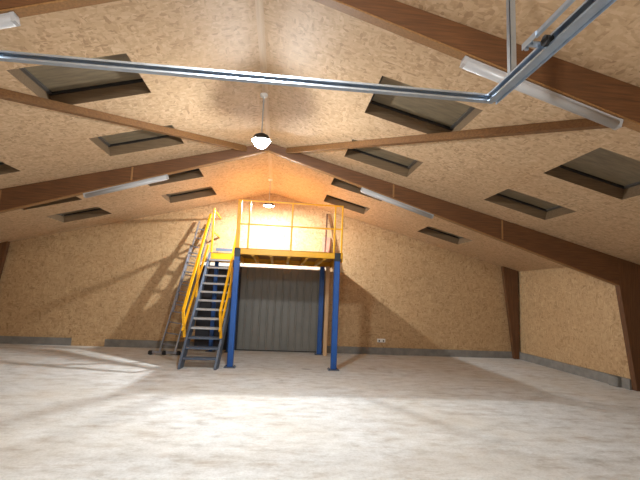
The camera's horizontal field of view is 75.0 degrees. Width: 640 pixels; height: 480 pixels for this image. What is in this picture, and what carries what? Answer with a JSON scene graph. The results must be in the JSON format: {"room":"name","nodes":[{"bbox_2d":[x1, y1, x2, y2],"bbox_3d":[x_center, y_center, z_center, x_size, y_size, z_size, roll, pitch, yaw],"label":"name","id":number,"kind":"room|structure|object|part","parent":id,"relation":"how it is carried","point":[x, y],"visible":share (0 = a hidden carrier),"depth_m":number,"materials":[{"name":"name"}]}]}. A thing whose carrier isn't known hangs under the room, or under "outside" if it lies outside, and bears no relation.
{"room":"warehouse","nodes":[
{"label":"warehouse","id":0,"kind":"room"},
{"bbox_2d":[0,193,511,351],"bbox_3d":[-1.471,0.851,11.761,14.686,4.436,0.202,3,-7,-5],"label":"wall","id":1,"kind":"structure","parent":0,"point":[90,286],"depth_m":11.73,"materials":[{"name":"beige wood"}]},
{"bbox_2d":[0,336,512,358],"bbox_3d":[-1.553,2.945,11.413,14.686,0.190,0.050,3,-7,-5],"label":"baseboard","id":2,"kind":"structure","parent":1,"relation":"attached to","point":[3,339],"depth_m":11.59,"materials":[{"name":"grey concrete"}]},
{"bbox_2d":[194,262,325,352],"bbox_3d":[-1.593,1.866,11.554,3.590,2.360,0.034,3,-7,-5],"label":"door","id":3,"kind":"structure","parent":1,"relation":"in","point":[277,305],"depth_m":11.56,"materials":[{"name":"grey metal"}]},
{"bbox_3d":[-2.793,1.847,11.445,1.140,2.270,0.020,3,-7,-5],"label":"dark panel","id":4,"kind":"part","parent":3,"relation":"part of","materials":[{"name":"grey metal"}]},
{"bbox_3d":[-1.545,0.742,11.703,3.590,0.090,0.030,3,-7,-5],"label":"header rail","id":5,"kind":"part","parent":3,"relation":"part of","materials":[{"name":"white metal"}]},
{"bbox_3d":[-1.089,3.051,11.455,2.380,0.030,0.030,3,-7,-5],"label":"rail","id":6,"kind":"part","parent":3,"relation":"part of","materials":[{"name":"grey metal"}]},
{"bbox_2d":[255,0,273,193],"bbox_3d":[-0.963,-1.869,7.805,0.080,0.010,8.491,3,-7,-5],"label":"trim","id":7,"kind":"structure","parent":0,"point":[259,7],"depth_m":5.14,"materials":[{"name":"beige wood"}]},
{"bbox_2d":[0,0,616,104],"bbox_3d":[-0.300,-0.331,0.742,3.448,4.023,3.880,3,-7,-5],"label":"door track","id":8,"kind":"object","parent":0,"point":[588,11],"visible":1,"depth_m":2.69,"materials":[{"name":"metal"}]},
{"bbox_3d":[1.320,-1.303,0.689,0.022,0.022,3.180,3,-7,-5],"label":"guide rail","id":9,"kind":"part","parent":8,"relation":"part of","materials":[{"name":"metal"}]},
{"bbox_2d":[0,0,639,271],"bbox_3d":[-0.776,-1.327,5.441,15.852,2.357,13.063,3,-7,-5],"label":"ceiling","id":10,"kind":"structure","parent":0,"point":[304,38],"depth_m":5.60,"materials":[{"name":"beige wood"}]},
{"bbox_2d":[0,161,19,174],"bbox_3d":[-5.446,-1.167,6.339,1.218,0.503,0.910,3,-7,-5],"label":"window","id":11,"kind":"structure","parent":10,"relation":"in","point":[4,168],"depth_m":6.81,"materials":[{"name":"brown wood"}]},
{"bbox_2d":[22,196,81,209],"bbox_3d":[-5.641,-0.906,8.414,1.236,0.508,0.941,3,-7,-5],"label":"window","id":12,"kind":"structure","parent":10,"relation":"in","point":[75,198],"depth_m":8.86,"materials":[{"name":"brown wood"}]},
{"bbox_2d":[6,53,150,104],"bbox_3d":[-2.722,-1.919,4.828,1.255,0.513,0.925,3,-7,-5],"label":"window","id":13,"kind":"structure","parent":10,"relation":"in","point":[69,85],"depth_m":5.11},
{"bbox_3d":[-3.304,-1.878,4.766,0.050,0.050,0.809,3,-7,-5],"label":"frame","id":14,"kind":"part","parent":13,"relation":"part of","materials":[{"name":"black metal"}]},
{"bbox_3d":[-2.741,-2.008,4.837,1.192,0.330,0.909,3,-7,-5],"label":"pane","id":15,"kind":"part","parent":13,"relation":"part of","materials":[{"name":"grey glass"}]},
{"bbox_3d":[-2.779,-1.941,5.255,1.177,0.345,0.040,3,-7,-5],"label":"frame","id":16,"kind":"part","parent":13,"relation":"part of","materials":[{"name":"black metal"}]},
{"bbox_2d":[46,207,110,222],"bbox_3d":[-5.793,-0.703,10.035,1.203,0.499,0.906,3,-7,-5],"label":"window","id":17,"kind":"structure","parent":10,"relation":"in","point":[95,211],"depth_m":10.42,"materials":[{"name":"brown wood"}]},
{"bbox_3d":[-5.812,-0.792,10.045,1.140,0.317,0.890,3,-7,-5],"label":"pane","id":18,"kind":"part","parent":17,"relation":"part of","materials":[{"name":"black glass"}]},
{"bbox_3d":[-5.849,-0.726,10.453,1.125,0.332,0.040,3,-7,-5],"label":"frame","id":19,"kind":"part","parent":17,"relation":"part of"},
{"bbox_2d":[88,125,183,155],"bbox_3d":[-2.911,-1.682,6.688,1.276,0.518,0.852,3,-7,-5],"label":"window","id":20,"kind":"structure","parent":10,"relation":"in","point":[139,140],"depth_m":7.03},
{"bbox_3d":[-3.504,-1.639,6.624,0.050,0.050,0.736,3,-7,-5],"label":"frame","id":21,"kind":"part","parent":20,"relation":"part of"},
{"bbox_3d":[-2.930,-1.772,6.697,1.213,0.336,0.836,3,-7,-5],"label":"pane","id":22,"kind":"part","parent":20,"relation":"part of","materials":[{"name":"glass"}]},
{"bbox_3d":[-2.965,-1.709,7.079,1.198,0.351,0.040,3,-7,-5],"label":"frame","id":23,"kind":"part","parent":20,"relation":"part of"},
{"bbox_2d":[148,168,203,185],"bbox_3d":[-3.105,-1.423,8.757,1.219,0.503,0.755,3,-7,-5],"label":"window","id":24,"kind":"structure","parent":10,"relation":"in","point":[196,173],"depth_m":9.12,"materials":[{"name":"brown wood"}]},
{"bbox_3d":[-3.154,-1.456,9.100,1.141,0.336,0.040,3,-7,-5],"label":"frame","id":25,"kind":"part","parent":24,"relation":"part of","materials":[{"name":"brown wood"}]},
{"bbox_2d":[161,186,216,202],"bbox_3d":[-3.253,-1.220,10.379,1.236,0.508,0.919,3,-7,-5],"label":"window","id":26,"kind":"structure","parent":10,"relation":"in","point":[206,191],"depth_m":10.78,"materials":[{"name":"brown wood"}]},
{"bbox_3d":[-3.273,-1.309,10.388,1.173,0.325,0.903,3,-7,-5],"label":"pane","id":27,"kind":"part","parent":26,"relation":"part of","materials":[{"name":"grey glass"}]},
{"bbox_3d":[-3.311,-1.242,10.803,1.158,0.340,0.040,3,-7,-5],"label":"frame","id":28,"kind":"part","parent":26,"relation":"part of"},
{"bbox_2d":[251,93,270,148],"bbox_3d":[-0.823,-1.706,5.958,0.284,0.817,0.284,3,-7,-5],"label":"pendant light","id":29,"kind":"object","parent":10,"relation":"hanging from","point":[261,140],"visible":1,"depth_m":5.86,"materials":[{"name":"white"}]},
{"bbox_3d":[-0.819,-1.794,5.970,0.018,0.581,0.017,3,-7,-5],"label":"hanging rod","id":30,"kind":"part","parent":29,"relation":"part of","materials":[{"name":"grey metal"}]},
{"bbox_2d":[263,179,274,207],"bbox_3d":[-1.262,-1.178,10.456,0.284,0.737,0.284,3,-7,-5],"label":"pendant light","id":31,"kind":"object","parent":10,"relation":"hanging from","point":[269,205],"visible":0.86,"depth_m":10.43,"materials":[{"name":"white"}]},
{"bbox_2d":[324,194,369,213],"bbox_3d":[0.705,-1.008,10.788,1.189,0.495,0.843,3,-7,-5],"label":"window","id":32,"kind":"structure","parent":10,"relation":"in","point":[330,199],"depth_m":11.18,"materials":[{"name":"brown wood"}]},
{"bbox_3d":[0.691,-1.034,11.178,1.111,0.328,0.040,3,-7,-5],"label":"frame","id":33,"kind":"part","parent":32,"relation":"part of","materials":[{"name":"grey metal"}]},
{"bbox_2d":[331,178,381,200],"bbox_3d":[0.895,-1.220,9.068,1.264,0.515,0.885,3,-7,-5],"label":"window","id":34,"kind":"structure","parent":10,"relation":"in","point":[336,182],"depth_m":9.47,"materials":[{"name":"brown wood"}]},
{"bbox_2d":[344,139,422,176],"bbox_3d":[1.077,-1.470,7.110,1.247,0.510,0.899,3,-7,-5],"label":"window","id":35,"kind":"structure","parent":10,"relation":"in","point":[374,156],"depth_m":7.50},
{"bbox_3d":[1.060,-1.492,7.528,1.169,0.343,0.040,3,-7,-5],"label":"frame","id":36,"kind":"part","parent":35,"relation":"part of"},
{"bbox_3d":[1.104,-1.557,7.124,1.184,0.328,0.883,3,-7,-5],"label":"pane","id":37,"kind":"part","parent":35,"relation":"part of","materials":[{"name":"glass"}]},
{"bbox_3d":[1.650,-1.368,7.154,0.050,0.050,0.783,3,-7,-5],"label":"frame","id":38,"kind":"part","parent":35,"relation":"part of","materials":[{"name":"grey"}]},
{"bbox_2d":[365,76,482,133],"bbox_3d":[1.266,-1.706,5.239,1.271,0.517,1.016,3,-7,-5],"label":"window","id":39,"kind":"structure","parent":10,"relation":"in","point":[425,115],"depth_m":5.56,"materials":[{"name":"grey glass"}]},
{"bbox_3d":[1.243,-1.720,5.714,1.193,0.350,0.040,3,-7,-5],"label":"frame","id":40,"kind":"part","parent":39,"relation":"part of","materials":[{"name":"black metal"}]},
{"bbox_3d":[1.851,-1.600,5.283,0.050,0.050,0.900,3,-7,-5],"label":"frame","id":41,"kind":"part","parent":39,"relation":"part of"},
{"bbox_2d":[417,226,472,243],"bbox_3d":[3.255,-0.208,10.861,1.226,0.505,0.931,3,-7,-5],"label":"window","id":42,"kind":"structure","parent":10,"relation":"in","point":[431,231],"depth_m":11.29,"materials":[{"name":"brown wood"}]},
{"bbox_3d":[3.236,-0.228,11.294,1.148,0.338,0.040,3,-7,-5],"label":"frame","id":43,"kind":"part","parent":42,"relation":"part of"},
{"bbox_3d":[3.282,-0.295,10.875,1.163,0.323,0.915,3,-7,-5],"label":"pane","id":44,"kind":"part","parent":42,"relation":"part of","materials":[{"name":"black glass"}]},
{"bbox_2d":[484,189,575,219],"bbox_3d":[3.582,-0.691,7.140,1.245,0.510,0.854,3,-7,-5],"label":"window","id":45,"kind":"structure","parent":10,"relation":"in","point":[508,198],"depth_m":7.50,"materials":[{"name":"brown wood"}]},
{"bbox_3d":[3.567,-0.715,7.535,1.167,0.343,0.040,3,-7,-5],"label":"frame","id":46,"kind":"part","parent":45,"relation":"part of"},
{"bbox_3d":[3.609,-0.777,7.153,1.182,0.328,0.838,3,-7,-5],"label":"pane","id":47,"kind":"part","parent":45,"relation":"part of","materials":[{"name":"grey glass"}]},
{"bbox_3d":[4.154,-0.589,7.183,0.050,0.050,0.738,3,-7,-5],"label":"frame","id":48,"kind":"part","parent":45,"relation":"part of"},
{"bbox_2d":[544,148,639,199],"bbox_3d":[3.770,-0.913,5.352,1.258,0.513,1.081,3,-7,-5],"label":"window","id":49,"kind":"structure","parent":10,"relation":"in","point":[601,170],"depth_m":5.72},
{"bbox_3d":[3.744,-0.923,5.859,1.180,0.346,0.040,3,-7,-5],"label":"frame","id":50,"kind":"part","parent":49,"relation":"part of","materials":[{"name":"grey metal"}]},
{"bbox_3d":[3.797,-1.000,5.365,1.195,0.331,1.065,3,-7,-5],"label":"pane","id":51,"kind":"part","parent":49,"relation":"part of","materials":[{"name":"grey glass"}]},
{"bbox_3d":[4.348,-0.809,5.395,0.050,0.050,0.965,3,-7,-5],"label":"frame","id":52,"kind":"part","parent":49,"relation":"part of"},
{"bbox_2d":[0,344,639,479],"bbox_3d":[-0.928,2.300,4.967,15.880,0.150,13.463,3,-7,-5],"label":"floor","id":53,"kind":"structure","parent":0,"point":[67,412],"depth_m":5.38,"materials":[{"name":"concrete"}]},
{"bbox_2d":[0,241,9,278],"bbox_3d":[-8.517,1.339,10.845,0.455,2.643,0.118,3,-7,-5],"label":"column","id":54,"kind":"structure","parent":53,"relation":"on","point":[4,246],"depth_m":10.95,"materials":[{"name":"brown wood"}]},
{"bbox_2d":[148,221,210,354],"bbox_3d":[-3.427,1.111,10.729,0.657,3.489,1.530,-2,-8,29],"label":"ladder","id":55,"kind":"object","parent":53,"relation":"on","point":[150,352],"visible":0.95,"depth_m":10.68,"materials":[{"name":"metal"}]},
{"bbox_2d":[177,214,235,369],"bbox_3d":[-2.429,0.989,9.465,0.804,3.488,1.861,2,-7,0],"label":"staircase","id":56,"kind":"structure","parent":53,"relation":"on","point":[222,330],"depth_m":9.14,"materials":[{"name":"grey metal"}]},
{"bbox_3d":[-2.837,1.745,8.686,0.050,0.567,0.267,2,-7,0],"label":"handrail post","id":57,"kind":"part","parent":56,"relation":"part of","materials":[{"name":"yellow metal"}]},
{"bbox_3d":[-2.807,1.001,9.482,0.042,1.979,1.519,2,-7,0],"label":"rail","id":58,"kind":"part","parent":56,"relation":"part of","materials":[{"name":"yellow metal"}]},
{"bbox_3d":[-2.782,0.408,9.529,0.050,2.351,1.588,2,-7,0],"label":"handrail","id":59,"kind":"part","parent":56,"relation":"part of","materials":[{"name":"yellow metal"}]},
{"bbox_3d":[-2.800,0.833,9.544,0.042,0.950,0.042,3,-7,-5],"label":"handrail post","id":60,"kind":"part","parent":56,"relation":"part of","materials":[{"name":"yellow metal"}]},
{"bbox_3d":[-2.086,1.786,8.755,0.050,0.567,0.267,2,-7,0],"label":"handrail post","id":61,"kind":"part","parent":56,"relation":"part of","materials":[{"name":"yellow metal"}]},
{"bbox_3d":[-2.059,1.097,9.503,0.042,1.858,1.439,2,-7,0],"label":"rail","id":62,"kind":"part","parent":56,"relation":"part of","materials":[{"name":"yellow metal"}]},
{"bbox_3d":[-2.034,0.503,9.550,0.050,2.231,1.508,2,-7,0],"label":"handrail","id":63,"kind":"part","parent":56,"relation":"part of","materials":[{"name":"yellow metal"}]},
{"bbox_3d":[-2.049,0.874,9.613,0.042,0.950,0.042,3,-7,-5],"label":"handrail post","id":64,"kind":"part","parent":56,"relation":"part of","materials":[{"name":"yellow metal"}]},
{"bbox_2d":[205,199,343,370],"bbox_3d":[-1.231,1.065,10.328,3.200,3.660,2.721,3,-7,-5],"label":"platform","id":65,"kind":"object","parent":53,"relation":"on","point":[241,255],"visible":0.96,"depth_m":9.25,"materials":[{"name":"blue paint"}]},
{"bbox_3d":[-2.694,-0.250,10.502,0.046,1.130,0.046,3,-7,-5],"label":"railing post","id":66,"kind":"part","parent":65,"relation":"part of","materials":[{"name":"yellow metal"}]},
{"bbox_3d":[-2.826,1.747,11.087,0.100,2.348,0.100,3,-7,-5],"label":"post","id":67,"kind":"part","parent":65,"relation":"part of","materials":[{"name":"metal"}]},
{"bbox_3d":[-2.454,0.276,11.363,0.752,0.080,0.015,3,-7,-5],"label":"kick rail","id":68,"kind":"part","parent":65,"relation":"part of","materials":[{"name":"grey metal"}]},
{"bbox_3d":[-2.348,1.773,11.131,0.125,2.348,0.125,3,-7,-5],"label":"post","id":69,"kind":"part","parent":65,"relation":"part of","materials":[{"name":"metal"}]},
{"bbox_3d":[-1.850,1.428,8.965,0.125,2.513,0.125,3,-7,-5],"label":"post","id":70,"kind":"part","parent":65,"relation":"part of","materials":[{"name":"blue metal"}]},
{"bbox_3d":[-1.801,0.273,9.114,0.133,0.188,0.129,3,-7,-5],"label":"head plate","id":71,"kind":"part","parent":65,"relation":"part of","materials":[{"name":"blue paint"}]},
{"bbox_3d":[-1.789,-0.359,9.187,0.085,1.080,0.050,3,-7,-5],"label":"railing post","id":72,"kind":"part","parent":65,"relation":"part of","materials":[{"name":"yellow metal"}]},
{"bbox_3d":[-1.565,-0.342,9.207,0.038,1.070,0.038,3,-7,-5],"label":"railing post","id":73,"kind":"part","parent":65,"relation":"part of","materials":[{"name":"yellow metal"}]},
{"bbox_3d":[-0.628,-0.822,9.360,2.340,0.030,0.030,3,-7,-5],"label":"guard rail","id":74,"kind":"part","parent":65,"relation":"part of","materials":[{"name":"yellow metal"}]},
{"bbox_3d":[-0.650,-0.297,9.291,2.340,0.030,0.030,3,-7,-5],"label":"guard rail","id":75,"kind":"part","parent":65,"relation":"part of","materials":[{"name":"yellow metal"}]},
{"bbox_3d":[-0.626,-0.291,9.293,0.038,1.070,0.038,3,-7,-5],"label":"railing post","id":76,"kind":"part","parent":65,"relation":"part of","materials":[{"name":"yellow metal"}]},
{"bbox_3d":[0.018,1.901,11.347,0.125,2.348,0.125,3,-7,-5],"label":"post","id":77,"kind":"part","parent":65,"relation":"part of","materials":[{"name":"blue metal"}]},
{"bbox_2d":[322,237,329,251],"bbox_3d":[0.178,0.254,11.786,0.220,0.697,0.305,3,-7,-5],"label":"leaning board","id":78,"kind":"object","parent":65,"relation":"on","point":[323,238],"visible":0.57,"depth_m":11.84,"materials":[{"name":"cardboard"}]},
{"bbox_2d":[324,214,327,251],"bbox_3d":[0.170,-0.094,11.749,0.045,1.369,0.394,2,-7,5],"label":"stick","id":79,"kind":"object","parent":65,"relation":"on","point":[326,214],"visible":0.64,"depth_m":11.76,"materials":[{"name":"brown wood"}]},
{"bbox_3d":[0.334,-0.239,9.380,0.038,1.070,0.038,3,-7,-5],"label":"railing post","id":80,"kind":"part","parent":65,"relation":"part of","materials":[{"name":"yellow metal"}]},
{"bbox_3d":[0.338,1.546,9.165,0.125,2.513,0.125,3,-7,-5],"label":"post","id":81,"kind":"part","parent":65,"relation":"part of","materials":[{"name":"blue metal"}]},
{"bbox_3d":[0.386,0.391,9.314,0.133,0.188,0.129,3,-7,-5],"label":"head plate","id":82,"kind":"part","parent":65,"relation":"part of","materials":[{"name":"blue paint"}]},
{"bbox_3d":[0.498,-0.230,9.395,0.038,1.070,0.038,3,-7,-5],"label":"railing post","id":83,"kind":"part","parent":65,"relation":"part of","materials":[{"name":"yellow metal"}]},
{"bbox_2d":[0,143,639,390],"bbox_3d":[-1.075,0.342,7.728,15.478,4.433,0.126,3,-7,-5],"label":"frame","id":84,"kind":"object","parent":53,"relation":"on","point":[625,275],"visible":0.98,"depth_m":8.12,"materials":[{"name":"brown wood"}]},
{"bbox_2d":[83,174,168,197],"bbox_3d":[-3.551,-0.989,7.657,1.463,0.534,0.084,3,-7,-5],"label":"fluorescent light","id":85,"kind":"object","parent":84,"relation":"attached to","point":[163,177],"visible":1,"depth_m":7.62,"materials":[{"name":"white plastic"}]},
{"bbox_2d":[360,187,433,218],"bbox_3d":[1.501,-0.716,8.119,1.463,0.534,0.084,3,-7,-5],"label":"fluorescent light","id":86,"kind":"object","parent":84,"relation":"attached to","point":[363,190],"visible":1,"depth_m":8.09,"materials":[{"name":"white plastic"}]},
{"bbox_2d":[0,0,639,132],"bbox_3d":[-0.636,-0.223,3.263,15.478,4.433,0.118,3,-7,-5],"label":"frame","id":87,"kind":"object","parent":53,"relation":"on","point":[617,98],"visible":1,"depth_m":3.59,"materials":[{"name":"brown wood"}]},
{"bbox_2d":[0,11,20,28],"bbox_3d":[-3.112,-1.554,3.188,1.463,0.534,0.084,3,-7,-5],"label":"fluorescent light","id":88,"kind":"object","parent":87,"relation":"attached to","point":[7,20],"visible":1,"depth_m":3.25,"materials":[{"name":"white plastic"}]},
{"bbox_2d":[0,15,15,28],"bbox_3d":[-3.109,-1.545,3.188,1.409,0.516,0.084,3,-7,-5],"label":"diffuser","id":89,"kind":"object","parent":88,"relation":"attached to","point":[6,21],"depth_m":3.25,"materials":[{"name":"white plastic"}]},
{"bbox_2d":[0,88,246,151],"bbox_3d":[-2.923,-1.643,5.506,0.079,1.010,5.579,-2,-9,33],"label":"brace","id":90,"kind":"object","parent":87,"relation":"attached to","point":[5,94],"visible":1,"depth_m":5.58,"materials":[{"name":"brown wood"}]},
{"bbox_2d":[285,118,623,153],"bbox_3d":[1.321,-1.420,5.895,0.078,1.033,5.636,10,-10,-44],"label":"brace","id":91,"kind":"object","parent":87,"relation":"attached to","point":[577,124],"visible":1,"depth_m":5.31,"materials":[{"name":"brown wood"}]},
{"bbox_2d":[459,56,506,82],"bbox_3d":[1.396,-1.458,3.619,0.420,0.212,0.084,3,-7,-5],"label":"fluorescent light","id":92,"kind":"object","parent":87,"relation":"attached to","point":[469,64],"depth_m":3.59,"materials":[{"name":"white plastic"}]},
{"bbox_2d":[514,80,622,129],"bbox_3d":[2.156,-1.165,3.657,0.989,0.378,0.084,3,-7,-5],"label":"fluorescent light","id":93,"kind":"object","parent":87,"relation":"attached to","point":[542,94],"depth_m":3.63,"materials":[{"name":"white plastic"}]},
{"bbox_2d":[323,266,329,355],"bbox_3d":[0.170,1.892,11.181,0.100,2.360,0.080,3,-7,-5],"label":"prop","id":94,"kind":"object","parent":53,"relation":"on","point":[325,331],"visible":1,"depth_m":11.14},
{"bbox_2d":[501,266,519,358],"bbox_3d":[5.531,2.099,12.129,0.455,2.643,0.118,3,-7,-5],"label":"column","id":95,"kind":"structure","parent":53,"relation":"on","point":[509,276],"depth_m":12.11,"materials":[{"name":"brown wood"}]},
{"bbox_2d":[518,267,630,378],"bbox_3d":[6.701,1.391,5.831,0.547,2.512,13.063,3,-7,-5],"label":"wall","id":96,"kind":"structure","parent":0,"point":[567,315],"depth_m":9.97,"materials":[{"name":"beige wood"}]},
{"bbox_2d":[519,352,631,389],"bbox_3d":[6.509,2.529,5.668,0.537,0.200,13.063,3,-7,-5],"label":"baseboard","id":97,"kind":"structure","parent":96,"relation":"attached to","point":[613,380],"depth_m":9.50,"materials":[{"name":"grey concrete"}]}
]}

